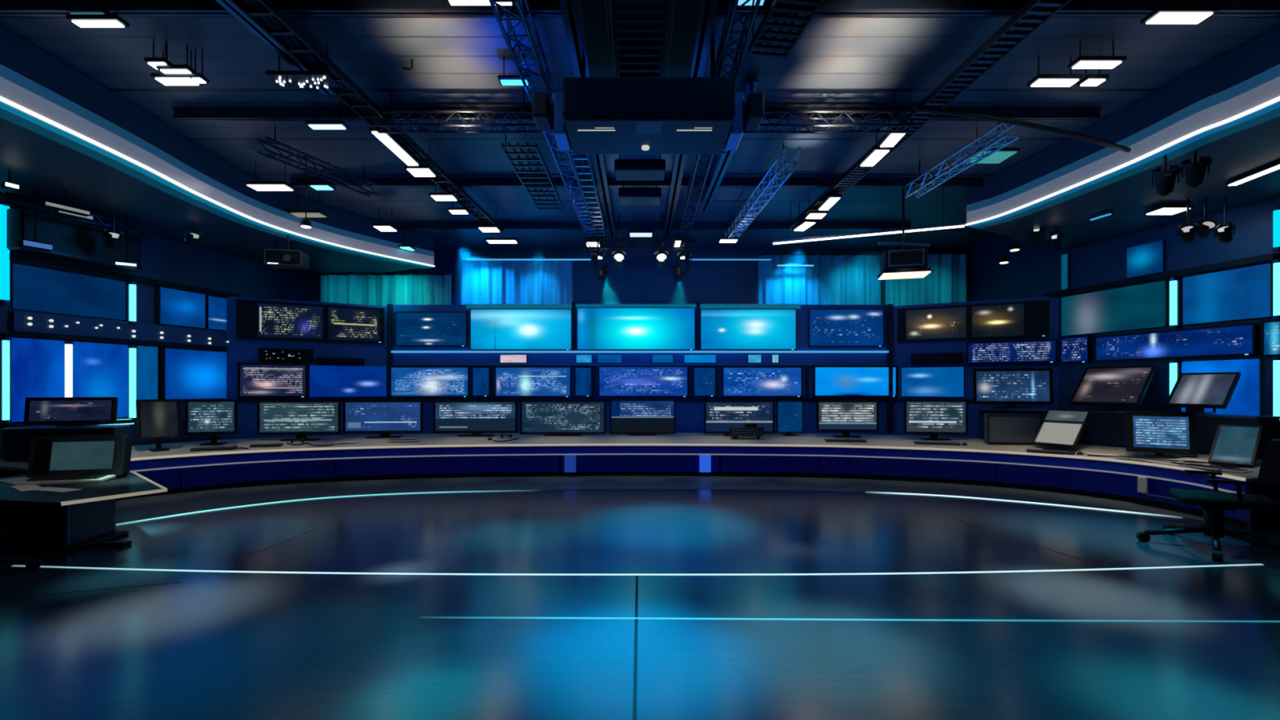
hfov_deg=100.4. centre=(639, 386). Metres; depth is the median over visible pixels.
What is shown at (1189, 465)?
keyboard
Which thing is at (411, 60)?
hook
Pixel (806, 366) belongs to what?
trim
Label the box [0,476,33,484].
paper sheet
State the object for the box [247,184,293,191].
diffuser
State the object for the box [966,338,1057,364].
board
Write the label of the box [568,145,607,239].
cable tray
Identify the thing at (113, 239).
stage light
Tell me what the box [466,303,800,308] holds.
trim
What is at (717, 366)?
trim
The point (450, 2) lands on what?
ceiling light
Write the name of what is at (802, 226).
diffuser
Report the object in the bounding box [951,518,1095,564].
trim
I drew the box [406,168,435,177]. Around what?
diffuser
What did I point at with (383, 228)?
diffuser
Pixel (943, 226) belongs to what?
linear light
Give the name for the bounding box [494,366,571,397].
wall monitor
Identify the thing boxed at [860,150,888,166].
diffuser
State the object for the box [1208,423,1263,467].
monitor
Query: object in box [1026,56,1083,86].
ceiling light
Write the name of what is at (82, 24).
diffuser
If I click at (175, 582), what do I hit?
trim
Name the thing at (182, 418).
trim
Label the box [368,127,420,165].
linear light
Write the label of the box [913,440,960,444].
keyboard
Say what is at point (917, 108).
cable
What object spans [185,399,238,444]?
monitor
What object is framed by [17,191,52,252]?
light
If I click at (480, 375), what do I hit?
display
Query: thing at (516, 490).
light strip
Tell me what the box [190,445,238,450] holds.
keyboard
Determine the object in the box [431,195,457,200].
diffuser
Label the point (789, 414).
monitor
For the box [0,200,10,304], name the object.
tube
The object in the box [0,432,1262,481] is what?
countertop
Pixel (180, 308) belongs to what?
wall panel
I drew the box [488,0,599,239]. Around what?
lighting truss
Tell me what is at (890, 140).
diffuser
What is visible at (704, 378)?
display
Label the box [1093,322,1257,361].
wall screen
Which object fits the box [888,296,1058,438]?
wall
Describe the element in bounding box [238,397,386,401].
trim
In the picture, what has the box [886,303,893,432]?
trim
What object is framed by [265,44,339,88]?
cluster
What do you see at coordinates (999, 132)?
lighting truss
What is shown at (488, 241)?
diffuser
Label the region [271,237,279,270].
stage light
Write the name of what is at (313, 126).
diffuser
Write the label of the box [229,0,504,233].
truss
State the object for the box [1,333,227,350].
trim
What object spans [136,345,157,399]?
display
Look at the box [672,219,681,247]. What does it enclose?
ceiling light
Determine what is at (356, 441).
paper sheet
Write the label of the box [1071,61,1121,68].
diffuser
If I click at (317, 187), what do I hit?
diffuser
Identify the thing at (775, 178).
lighting truss
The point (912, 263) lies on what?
light
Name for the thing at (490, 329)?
wall monitor
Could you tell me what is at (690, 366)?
trim
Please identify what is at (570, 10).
ceiling beam
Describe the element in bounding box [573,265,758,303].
wall
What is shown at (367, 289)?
curtain
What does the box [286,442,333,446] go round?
cable
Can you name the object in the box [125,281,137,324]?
tube
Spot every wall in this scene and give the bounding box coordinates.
[0,196,316,457]
[221,296,391,439]
[316,251,963,304]
[391,304,888,435]
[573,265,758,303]
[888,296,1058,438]
[963,196,1279,416]
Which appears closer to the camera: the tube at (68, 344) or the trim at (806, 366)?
the tube at (68, 344)
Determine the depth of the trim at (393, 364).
15.20 m
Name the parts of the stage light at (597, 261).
barn door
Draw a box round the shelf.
[977,407,1279,418]
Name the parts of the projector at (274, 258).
frame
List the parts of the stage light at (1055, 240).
barn door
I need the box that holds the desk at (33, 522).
[0,471,167,554]
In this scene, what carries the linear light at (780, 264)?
hanging from the ceiling at (836, 61)
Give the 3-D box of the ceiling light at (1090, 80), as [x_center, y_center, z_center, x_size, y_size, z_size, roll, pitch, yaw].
[5.889,-4.122,6.938,0.274,0.355,0.197,0,0,0]
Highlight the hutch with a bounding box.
[977,407,1279,458]
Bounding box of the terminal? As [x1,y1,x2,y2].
[18,434,133,484]
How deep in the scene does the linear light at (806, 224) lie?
12.56 m
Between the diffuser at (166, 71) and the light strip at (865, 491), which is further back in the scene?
the light strip at (865, 491)
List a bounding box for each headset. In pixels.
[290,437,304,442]
[500,433,511,438]
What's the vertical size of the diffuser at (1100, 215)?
0.020 m
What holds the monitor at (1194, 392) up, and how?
on the hutch
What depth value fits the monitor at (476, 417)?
13.93 m
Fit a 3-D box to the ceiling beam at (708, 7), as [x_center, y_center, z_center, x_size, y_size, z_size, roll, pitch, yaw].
[0.720,-4.175,9.350,0.200,0.250,10.300,0,0,0]
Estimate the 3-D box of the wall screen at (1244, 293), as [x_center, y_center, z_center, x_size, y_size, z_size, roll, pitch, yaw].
[11.289,-1.750,10.294,0.063,0.980,1.309,0,0,-13]
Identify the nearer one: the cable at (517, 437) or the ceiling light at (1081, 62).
the ceiling light at (1081, 62)
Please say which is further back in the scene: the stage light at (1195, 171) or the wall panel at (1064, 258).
the wall panel at (1064, 258)
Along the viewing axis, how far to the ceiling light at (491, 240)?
13.92 m
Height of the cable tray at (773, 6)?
0.405 m
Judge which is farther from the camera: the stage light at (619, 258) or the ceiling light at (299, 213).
the stage light at (619, 258)
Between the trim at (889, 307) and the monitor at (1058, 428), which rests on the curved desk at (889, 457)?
the monitor at (1058, 428)
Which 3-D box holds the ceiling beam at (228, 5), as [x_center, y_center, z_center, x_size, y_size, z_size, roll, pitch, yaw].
[-4.300,-4.150,5.950,0.161,0.300,2.702,0,0,2]
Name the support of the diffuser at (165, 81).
attached to the ceiling light at (166, 79)
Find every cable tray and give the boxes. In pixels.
[501,129,563,209]
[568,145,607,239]
[747,0,823,58]
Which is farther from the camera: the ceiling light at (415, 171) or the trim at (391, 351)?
the trim at (391, 351)
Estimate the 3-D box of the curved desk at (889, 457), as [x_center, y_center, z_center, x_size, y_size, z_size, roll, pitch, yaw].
[-0.164,1.730,11.325,22.272,0.940,6.551,0,0,0]
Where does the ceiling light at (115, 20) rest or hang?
hanging from the ceiling at (836, 61)
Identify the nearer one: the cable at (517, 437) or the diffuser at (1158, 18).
the diffuser at (1158, 18)
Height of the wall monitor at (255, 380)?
0.920 m
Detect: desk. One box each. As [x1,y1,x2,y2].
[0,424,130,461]
[0,432,1279,532]
[0,471,167,554]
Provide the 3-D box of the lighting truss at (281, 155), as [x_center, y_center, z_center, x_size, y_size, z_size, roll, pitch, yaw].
[-5.701,-4.039,9.598,0.244,0.522,2.171,0,0,22]
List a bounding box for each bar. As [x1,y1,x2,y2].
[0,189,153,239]
[11,310,228,346]
[316,356,364,364]
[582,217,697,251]
[911,352,962,364]
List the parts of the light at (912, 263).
frame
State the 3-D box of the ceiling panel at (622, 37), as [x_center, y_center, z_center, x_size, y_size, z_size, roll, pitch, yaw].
[0.000,-3.945,5.800,1.250,0.310,3.200,0,0,0]
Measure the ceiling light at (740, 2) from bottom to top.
0.305 m
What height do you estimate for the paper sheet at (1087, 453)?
0.010 m
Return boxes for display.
[9,337,66,422]
[72,341,128,417]
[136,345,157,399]
[164,347,226,399]
[309,364,386,396]
[471,367,489,396]
[574,367,591,396]
[693,367,715,396]
[901,366,964,396]
[1181,358,1262,415]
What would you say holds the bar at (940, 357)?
attached to the wall at (902, 351)
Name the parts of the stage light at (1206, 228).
barn door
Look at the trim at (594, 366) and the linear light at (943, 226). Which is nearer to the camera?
the linear light at (943, 226)
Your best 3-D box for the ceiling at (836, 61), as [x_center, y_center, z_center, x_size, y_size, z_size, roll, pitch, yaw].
[0.000,-4.350,6.550,24.800,0.100,21.500,0,0,0]
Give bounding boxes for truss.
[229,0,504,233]
[256,125,377,197]
[370,90,542,133]
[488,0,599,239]
[677,0,760,244]
[724,142,800,243]
[743,90,915,133]
[789,0,1071,228]
[905,105,1019,198]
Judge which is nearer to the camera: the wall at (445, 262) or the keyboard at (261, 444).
the keyboard at (261, 444)
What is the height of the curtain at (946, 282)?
3.950 m
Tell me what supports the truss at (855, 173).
hanging from the ceiling at (836, 61)
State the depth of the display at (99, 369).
10.98 m
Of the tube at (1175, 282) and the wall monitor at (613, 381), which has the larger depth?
the wall monitor at (613, 381)
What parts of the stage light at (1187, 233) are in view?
barn door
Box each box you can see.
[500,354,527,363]
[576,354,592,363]
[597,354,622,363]
[614,154,665,180]
[618,180,661,205]
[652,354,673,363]
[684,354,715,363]
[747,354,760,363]
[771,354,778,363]
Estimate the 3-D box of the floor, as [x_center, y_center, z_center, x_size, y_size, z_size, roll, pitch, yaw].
[0.000,2.247,6.550,24.800,0.106,21.500,0,0,0]
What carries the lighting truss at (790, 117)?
hanging from the ceiling at (836, 61)
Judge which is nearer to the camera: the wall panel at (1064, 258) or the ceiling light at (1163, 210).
the ceiling light at (1163, 210)
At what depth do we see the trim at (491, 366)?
15.23 m
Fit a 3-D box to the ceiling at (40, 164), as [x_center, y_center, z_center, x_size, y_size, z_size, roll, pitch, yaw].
[-9.014,-3.845,9.480,4.862,0.890,14.525,0,0,7]
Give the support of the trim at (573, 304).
attached to the wall at (689, 414)
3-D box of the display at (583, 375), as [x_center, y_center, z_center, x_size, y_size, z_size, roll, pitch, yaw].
[-1.613,-0.140,15.226,0.494,0.840,0.128,0,0,0]
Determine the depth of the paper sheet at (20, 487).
7.36 m
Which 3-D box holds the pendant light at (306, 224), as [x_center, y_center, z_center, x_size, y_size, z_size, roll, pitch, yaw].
[-6.388,-3.675,10.200,0.200,1.250,0.200,0,0,0]
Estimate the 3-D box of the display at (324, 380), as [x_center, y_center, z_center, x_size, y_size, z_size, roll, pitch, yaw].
[-8.056,-0.150,14.772,1.876,0.860,0.064,0,0,-28]
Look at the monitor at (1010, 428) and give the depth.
12.13 m
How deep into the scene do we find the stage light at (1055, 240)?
11.25 m
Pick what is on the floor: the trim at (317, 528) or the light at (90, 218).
the trim at (317, 528)
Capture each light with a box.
[0,63,435,268]
[0,170,18,191]
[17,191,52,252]
[39,189,90,216]
[53,197,93,221]
[65,6,110,14]
[66,0,129,27]
[102,212,125,250]
[115,215,138,268]
[143,41,173,69]
[151,50,203,85]
[155,44,196,73]
[184,224,204,249]
[189,48,208,83]
[243,161,296,191]
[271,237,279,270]
[288,192,328,217]
[299,161,311,228]
[305,100,349,129]
[307,161,335,190]
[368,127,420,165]
[371,208,398,231]
[398,230,416,250]
[404,144,437,177]
[428,173,458,200]
[445,0,516,5]
[447,189,470,213]
[466,245,591,260]
[476,225,501,231]
[484,229,519,243]
[497,55,530,85]
[584,219,600,246]
[591,217,606,272]
[593,225,608,281]
[611,213,626,269]
[628,219,653,236]
[653,213,669,269]
[671,223,685,281]
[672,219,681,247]
[675,239,691,272]
[689,245,771,260]
[717,222,738,242]
[737,0,765,5]
[773,186,964,244]
[777,245,813,266]
[791,218,817,231]
[804,194,828,218]
[817,192,842,210]
[857,146,892,166]
[877,126,909,146]
[877,188,931,279]
[962,127,1020,163]
[965,63,1279,228]
[999,242,1008,263]
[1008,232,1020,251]
[1025,226,1044,244]
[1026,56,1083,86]
[1045,226,1064,251]
[1067,40,1126,68]
[1076,55,1109,86]
[1088,210,1113,220]
[1140,0,1219,24]
[1142,205,1193,214]
[1151,155,1181,195]
[1176,197,1198,243]
[1181,153,1212,187]
[1195,197,1221,238]
[1212,197,1236,243]
[1225,160,1279,186]
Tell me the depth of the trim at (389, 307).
15.16 m
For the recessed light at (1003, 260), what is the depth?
12.58 m
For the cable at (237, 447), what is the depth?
11.73 m
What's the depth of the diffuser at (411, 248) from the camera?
14.27 m
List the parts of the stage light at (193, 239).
barn door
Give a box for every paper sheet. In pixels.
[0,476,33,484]
[9,484,44,491]
[33,486,82,492]
[333,440,359,443]
[1086,452,1119,456]
[1147,461,1179,466]
[1178,457,1208,462]
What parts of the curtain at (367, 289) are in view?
rail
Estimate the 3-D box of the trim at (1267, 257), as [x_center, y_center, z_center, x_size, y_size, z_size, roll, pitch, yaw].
[10.946,-2.340,11.690,0.140,0.120,4.316,0,0,-13]
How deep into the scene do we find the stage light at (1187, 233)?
9.57 m
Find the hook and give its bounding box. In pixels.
[402,58,413,70]
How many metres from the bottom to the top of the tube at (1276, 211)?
0.780 m
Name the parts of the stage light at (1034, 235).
barn door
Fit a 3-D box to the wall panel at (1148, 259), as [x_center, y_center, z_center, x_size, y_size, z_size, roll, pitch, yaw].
[10.988,-2.760,11.597,0.063,0.680,0.694,0,0,-13]
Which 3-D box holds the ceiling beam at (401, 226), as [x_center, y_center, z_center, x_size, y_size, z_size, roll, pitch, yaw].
[-0.050,-4.210,14.000,14.300,0.160,0.100,0,0,0]
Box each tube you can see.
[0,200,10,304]
[0,337,10,423]
[63,341,73,397]
[101,345,137,425]
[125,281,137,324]
[1168,277,1180,328]
[1168,360,1180,397]
[1271,206,1279,251]
[1271,258,1279,319]
[1271,356,1279,416]
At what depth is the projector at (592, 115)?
6.21 m
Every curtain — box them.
[319,273,452,306]
[460,257,573,304]
[758,253,880,304]
[885,252,967,306]
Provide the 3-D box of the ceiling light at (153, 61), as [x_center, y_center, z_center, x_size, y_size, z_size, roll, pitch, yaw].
[-5.990,-4.147,6.660,0.255,0.305,0.185,0,0,0]
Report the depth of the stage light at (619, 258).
13.10 m
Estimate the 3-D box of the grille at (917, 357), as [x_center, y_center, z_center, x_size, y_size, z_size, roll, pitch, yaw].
[8.106,-0.770,14.593,1.126,0.180,0.010,0,0,28]
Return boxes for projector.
[263,235,309,269]
[532,37,764,154]
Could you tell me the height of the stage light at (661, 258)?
1.385 m
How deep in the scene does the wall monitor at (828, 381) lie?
15.18 m
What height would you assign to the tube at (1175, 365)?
0.810 m
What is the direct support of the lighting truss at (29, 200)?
hanging from the ceiling at (836, 61)
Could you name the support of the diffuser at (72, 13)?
attached to the ceiling light at (72, 10)
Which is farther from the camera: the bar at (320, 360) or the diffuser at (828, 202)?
the bar at (320, 360)
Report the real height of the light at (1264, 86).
0.438 m
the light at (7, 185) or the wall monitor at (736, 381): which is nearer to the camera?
the light at (7, 185)
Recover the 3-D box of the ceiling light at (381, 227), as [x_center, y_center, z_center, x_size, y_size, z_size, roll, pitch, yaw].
[-6.139,-4.048,12.857,0.447,0.505,0.440,0,0,0]
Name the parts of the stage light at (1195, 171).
barn door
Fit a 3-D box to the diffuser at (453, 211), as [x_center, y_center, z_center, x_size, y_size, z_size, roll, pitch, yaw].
[-3.953,-3.804,11.626,0.349,0.018,0.222,0,0,0]
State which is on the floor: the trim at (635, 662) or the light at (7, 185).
the trim at (635, 662)
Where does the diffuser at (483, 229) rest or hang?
attached to the ceiling light at (482, 228)
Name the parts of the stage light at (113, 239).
barn door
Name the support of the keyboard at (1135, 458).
on the curved desk at (889, 457)
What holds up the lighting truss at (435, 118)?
hanging from the ceiling at (836, 61)
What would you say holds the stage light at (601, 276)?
hanging from the ceiling at (836, 61)
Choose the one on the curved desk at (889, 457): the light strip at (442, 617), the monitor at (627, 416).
the monitor at (627, 416)
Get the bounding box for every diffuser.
[70,12,104,14]
[71,20,124,27]
[147,62,166,69]
[155,77,199,85]
[160,69,191,73]
[191,78,206,83]
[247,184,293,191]
[290,213,325,217]
[308,124,346,129]
[310,185,333,190]
[373,226,396,231]
[400,246,414,250]
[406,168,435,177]
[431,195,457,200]
[448,209,467,213]
[479,227,499,231]
[486,240,516,243]
[500,80,528,85]
[586,242,599,246]
[630,232,652,236]
[674,240,680,247]
[719,239,737,242]
[794,222,815,231]
[805,213,826,218]
[818,197,839,210]
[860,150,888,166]
[878,271,930,279]
[880,133,905,146]
[969,151,1017,163]
[1031,79,1079,86]
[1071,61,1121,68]
[1080,79,1105,86]
[1089,213,1111,220]
[1146,12,1213,24]
[1146,208,1190,214]
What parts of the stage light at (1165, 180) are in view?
barn door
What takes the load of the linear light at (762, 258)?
hanging from the ceiling at (836, 61)
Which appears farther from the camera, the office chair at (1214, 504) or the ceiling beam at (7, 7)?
the office chair at (1214, 504)
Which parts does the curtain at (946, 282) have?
rail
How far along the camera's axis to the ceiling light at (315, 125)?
7.97 m
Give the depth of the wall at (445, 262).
17.00 m
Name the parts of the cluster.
plate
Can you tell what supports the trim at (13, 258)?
attached to the wall at (163, 259)
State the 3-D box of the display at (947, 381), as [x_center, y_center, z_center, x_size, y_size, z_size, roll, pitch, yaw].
[8.078,-0.130,14.760,1.518,0.820,0.064,0,0,28]
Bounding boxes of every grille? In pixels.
[261,350,310,359]
[319,358,362,363]
[913,354,959,362]
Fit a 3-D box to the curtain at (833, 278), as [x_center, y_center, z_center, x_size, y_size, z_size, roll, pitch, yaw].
[5.600,-2.175,16.650,3.800,3.950,0.164,0,0,0]
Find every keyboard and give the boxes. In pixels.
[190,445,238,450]
[248,443,283,446]
[387,439,420,441]
[824,438,866,441]
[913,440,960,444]
[1026,448,1075,453]
[1114,455,1183,463]
[1179,463,1253,473]
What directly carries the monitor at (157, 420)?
on the curved desk at (889, 457)
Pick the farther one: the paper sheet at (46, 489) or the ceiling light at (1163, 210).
the ceiling light at (1163, 210)
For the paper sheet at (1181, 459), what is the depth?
9.59 m
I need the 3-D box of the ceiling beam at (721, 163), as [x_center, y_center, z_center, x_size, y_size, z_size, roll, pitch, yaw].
[1.500,-4.125,9.800,0.200,0.250,4.801,0,0,-1]
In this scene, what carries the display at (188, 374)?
attached to the wall at (163, 259)
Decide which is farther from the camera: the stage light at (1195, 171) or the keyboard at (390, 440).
the keyboard at (390, 440)
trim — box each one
[0,416,185,428]
[0,582,181,599]
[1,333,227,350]
[9,253,239,297]
[154,285,159,322]
[158,346,164,399]
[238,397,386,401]
[249,528,317,555]
[386,303,393,399]
[391,351,888,352]
[391,363,888,365]
[391,397,888,399]
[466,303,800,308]
[489,365,493,397]
[571,302,576,351]
[593,365,595,397]
[632,575,638,719]
[688,365,692,397]
[696,302,700,351]
[715,365,719,397]
[805,365,808,397]
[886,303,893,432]
[893,398,972,401]
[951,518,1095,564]
[1042,253,1278,297]
[1168,277,1171,325]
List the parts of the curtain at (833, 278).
rail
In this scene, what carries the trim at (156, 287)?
attached to the wall at (163, 259)
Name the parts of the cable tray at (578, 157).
rail, rail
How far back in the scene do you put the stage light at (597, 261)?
13.32 m
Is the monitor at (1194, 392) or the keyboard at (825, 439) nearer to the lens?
the monitor at (1194, 392)
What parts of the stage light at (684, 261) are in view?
barn door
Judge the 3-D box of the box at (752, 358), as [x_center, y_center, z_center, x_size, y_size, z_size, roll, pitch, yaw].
[3.264,-0.795,15.226,0.380,0.260,0.087,0,0,0]
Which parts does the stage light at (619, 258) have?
barn door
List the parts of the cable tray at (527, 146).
rail, rail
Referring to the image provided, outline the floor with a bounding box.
[0,467,1279,719]
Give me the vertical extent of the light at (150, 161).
0.438 m
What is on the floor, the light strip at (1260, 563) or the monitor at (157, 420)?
the light strip at (1260, 563)
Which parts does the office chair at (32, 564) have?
seat, leg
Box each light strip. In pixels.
[11,563,1263,575]
[115,489,545,524]
[419,616,1279,622]
[865,491,1182,518]
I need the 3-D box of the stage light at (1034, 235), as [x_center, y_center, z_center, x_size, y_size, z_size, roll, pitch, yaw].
[8.559,-3.327,11.554,0.327,0.473,0.424,0,0,29]
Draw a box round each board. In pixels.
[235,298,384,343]
[257,347,313,362]
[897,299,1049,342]
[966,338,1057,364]
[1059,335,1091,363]
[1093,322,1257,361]
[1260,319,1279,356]
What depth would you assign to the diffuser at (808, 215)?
11.89 m
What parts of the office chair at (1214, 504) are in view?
leg, leg, armrest, leg, seat, armrest, leg, leg, backrest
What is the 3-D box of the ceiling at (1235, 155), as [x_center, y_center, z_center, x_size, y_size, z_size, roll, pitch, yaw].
[9.384,-3.845,7.809,4.405,0.890,10.953,0,0,-5]
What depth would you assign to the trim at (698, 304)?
15.18 m
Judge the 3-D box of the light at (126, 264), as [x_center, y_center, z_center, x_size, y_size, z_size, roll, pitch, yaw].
[-10.214,-2.905,10.617,0.330,1.050,0.160,0,0,-34]
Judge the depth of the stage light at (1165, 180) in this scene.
7.75 m
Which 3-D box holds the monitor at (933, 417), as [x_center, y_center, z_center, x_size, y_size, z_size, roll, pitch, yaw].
[7.237,0.805,13.101,1.454,0.983,0.300,0,0,9]
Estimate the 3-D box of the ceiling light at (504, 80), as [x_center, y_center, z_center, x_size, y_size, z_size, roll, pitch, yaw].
[-1.635,-4.122,6.938,0.395,0.355,0.167,0,0,0]
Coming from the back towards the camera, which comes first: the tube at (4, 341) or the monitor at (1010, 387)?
the monitor at (1010, 387)
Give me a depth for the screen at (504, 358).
15.18 m
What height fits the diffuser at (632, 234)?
0.018 m
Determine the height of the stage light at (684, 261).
1.429 m
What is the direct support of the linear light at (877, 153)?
attached to the truss at (855, 173)
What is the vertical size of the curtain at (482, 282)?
3.850 m
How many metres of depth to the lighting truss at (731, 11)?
6.37 m
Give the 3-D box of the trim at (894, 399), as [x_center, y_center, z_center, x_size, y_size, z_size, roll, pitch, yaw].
[8.682,0.370,14.444,3.504,0.060,0.100,0,0,28]
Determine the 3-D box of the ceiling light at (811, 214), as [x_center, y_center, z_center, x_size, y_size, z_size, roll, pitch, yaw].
[3.927,-4.048,11.900,0.416,0.505,0.386,0,0,0]
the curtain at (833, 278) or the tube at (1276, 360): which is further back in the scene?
the curtain at (833, 278)
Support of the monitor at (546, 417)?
on the curved desk at (889, 457)
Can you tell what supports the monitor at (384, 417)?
on the curved desk at (889, 457)
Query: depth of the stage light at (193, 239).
11.15 m
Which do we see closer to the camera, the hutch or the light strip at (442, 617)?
the light strip at (442, 617)
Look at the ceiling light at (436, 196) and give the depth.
10.68 m
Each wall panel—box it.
[11,262,126,320]
[158,286,204,328]
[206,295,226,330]
[1061,253,1069,289]
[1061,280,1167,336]
[1126,240,1164,278]
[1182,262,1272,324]
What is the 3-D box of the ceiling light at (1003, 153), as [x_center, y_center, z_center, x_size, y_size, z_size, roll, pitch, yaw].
[5.822,-4.048,8.855,0.652,0.505,0.498,0,0,0]
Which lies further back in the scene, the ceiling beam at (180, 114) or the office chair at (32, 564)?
the ceiling beam at (180, 114)
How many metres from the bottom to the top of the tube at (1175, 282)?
1.040 m
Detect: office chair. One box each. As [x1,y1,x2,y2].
[0,525,43,570]
[1136,439,1279,561]
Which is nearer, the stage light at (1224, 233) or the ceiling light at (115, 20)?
the ceiling light at (115, 20)
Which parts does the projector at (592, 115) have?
motor, vent panel, motor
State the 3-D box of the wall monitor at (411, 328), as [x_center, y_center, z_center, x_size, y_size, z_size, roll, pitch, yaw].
[-5.951,-1.640,15.226,2.069,1.000,0.128,0,0,0]
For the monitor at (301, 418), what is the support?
on the curved desk at (889, 457)
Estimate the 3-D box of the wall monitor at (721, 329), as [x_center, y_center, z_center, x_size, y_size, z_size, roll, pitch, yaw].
[3.084,-1.630,15.226,2.752,1.180,0.128,0,0,0]
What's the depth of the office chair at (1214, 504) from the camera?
7.10 m
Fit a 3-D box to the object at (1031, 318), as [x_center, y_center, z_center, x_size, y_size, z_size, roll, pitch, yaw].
[8.841,-1.730,14.334,3.466,0.940,0.128,0,0,28]
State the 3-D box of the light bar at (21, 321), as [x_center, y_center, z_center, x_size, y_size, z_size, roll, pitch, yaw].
[-10.941,-1.200,11.669,0.102,0.380,4.045,0,0,13]
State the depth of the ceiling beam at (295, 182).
10.99 m
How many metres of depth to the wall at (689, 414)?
15.30 m
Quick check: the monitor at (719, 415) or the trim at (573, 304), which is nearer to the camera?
the monitor at (719, 415)
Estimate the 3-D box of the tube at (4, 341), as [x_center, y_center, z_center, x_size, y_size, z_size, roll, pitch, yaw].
[-11.408,-0.115,9.592,0.133,1.550,0.129,0,0,13]
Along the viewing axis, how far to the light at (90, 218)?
9.60 m
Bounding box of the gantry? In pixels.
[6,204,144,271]
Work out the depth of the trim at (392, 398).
15.18 m
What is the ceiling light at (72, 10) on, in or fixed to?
hanging from the ceiling at (836, 61)
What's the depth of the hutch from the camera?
11.24 m
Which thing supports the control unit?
on the curved desk at (889, 457)
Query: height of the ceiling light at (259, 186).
0.505 m
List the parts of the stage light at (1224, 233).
barn door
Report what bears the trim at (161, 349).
attached to the wall at (163, 259)
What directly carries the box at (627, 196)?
hanging from the ceiling at (836, 61)
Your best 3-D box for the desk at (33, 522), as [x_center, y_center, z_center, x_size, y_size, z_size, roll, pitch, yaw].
[-8.196,1.799,7.601,3.409,0.802,2.313,0,0,0]
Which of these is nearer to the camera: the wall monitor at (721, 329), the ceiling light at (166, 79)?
the ceiling light at (166, 79)
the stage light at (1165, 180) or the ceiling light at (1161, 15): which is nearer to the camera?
the ceiling light at (1161, 15)
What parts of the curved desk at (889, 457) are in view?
panel, panel, panel, panel, lit post, panel, panel, shelf trim, edge trim, lit post, panel, panel, panel, rail, panel, panel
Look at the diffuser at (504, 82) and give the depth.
6.93 m
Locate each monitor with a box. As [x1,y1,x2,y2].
[23,396,118,426]
[135,399,181,450]
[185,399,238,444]
[237,362,307,398]
[257,400,341,440]
[342,400,423,437]
[391,366,470,397]
[394,311,467,346]
[433,400,517,435]
[469,308,572,350]
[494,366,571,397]
[520,400,605,435]
[576,306,695,350]
[597,365,688,397]
[609,399,675,435]
[700,308,796,350]
[703,400,774,435]
[721,366,803,397]
[776,400,803,435]
[808,308,884,346]
[813,365,897,397]
[816,400,879,436]
[903,399,968,439]
[972,368,1053,408]
[983,413,1041,444]
[1031,408,1091,450]
[1068,364,1156,410]
[1124,410,1197,457]
[1164,372,1240,413]
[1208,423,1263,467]
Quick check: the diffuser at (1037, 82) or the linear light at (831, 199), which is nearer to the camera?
the diffuser at (1037, 82)
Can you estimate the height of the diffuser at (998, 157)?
0.018 m
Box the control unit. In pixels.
[728,422,764,439]
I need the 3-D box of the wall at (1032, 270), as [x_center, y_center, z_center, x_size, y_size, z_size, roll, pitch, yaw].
[11.541,-1.050,6.527,0.684,6.500,21.082,0,0,-5]
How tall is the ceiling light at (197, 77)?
0.405 m
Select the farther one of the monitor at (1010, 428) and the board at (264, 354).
the board at (264, 354)
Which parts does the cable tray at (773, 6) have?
rail, rail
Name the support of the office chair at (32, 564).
on the floor
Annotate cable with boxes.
[227,447,248,449]
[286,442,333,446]
[493,437,519,441]
[911,105,1131,152]
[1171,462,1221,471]
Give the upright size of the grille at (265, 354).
0.216 m
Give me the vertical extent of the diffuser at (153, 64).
0.018 m
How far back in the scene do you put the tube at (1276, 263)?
9.52 m
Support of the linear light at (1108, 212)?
attached to the ceiling at (1235, 155)
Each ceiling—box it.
[0,14,1279,251]
[0,26,433,279]
[967,25,1279,251]
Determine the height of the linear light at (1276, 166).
0.630 m
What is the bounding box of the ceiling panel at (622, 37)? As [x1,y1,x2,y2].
[577,0,702,76]
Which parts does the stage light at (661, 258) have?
barn door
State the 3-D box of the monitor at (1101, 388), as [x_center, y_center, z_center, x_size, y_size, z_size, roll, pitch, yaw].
[10.272,0.028,11.643,0.908,0.961,1.226,0,0,-27]
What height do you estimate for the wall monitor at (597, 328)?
1.220 m
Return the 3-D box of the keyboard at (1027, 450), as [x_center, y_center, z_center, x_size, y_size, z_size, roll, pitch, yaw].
[8.571,1.351,11.149,0.800,0.041,0.250,0,0,33]
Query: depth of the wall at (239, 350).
13.96 m
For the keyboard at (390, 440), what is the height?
0.041 m
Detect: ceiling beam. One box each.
[0,0,1279,16]
[171,107,1102,121]
[215,0,334,94]
[288,177,984,186]
[385,222,911,230]
[559,0,616,236]
[662,0,718,236]
[698,80,759,211]
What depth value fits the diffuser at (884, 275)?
11.42 m
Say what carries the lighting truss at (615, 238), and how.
hanging from the ceiling at (836, 61)
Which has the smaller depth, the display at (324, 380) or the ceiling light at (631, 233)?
the ceiling light at (631, 233)

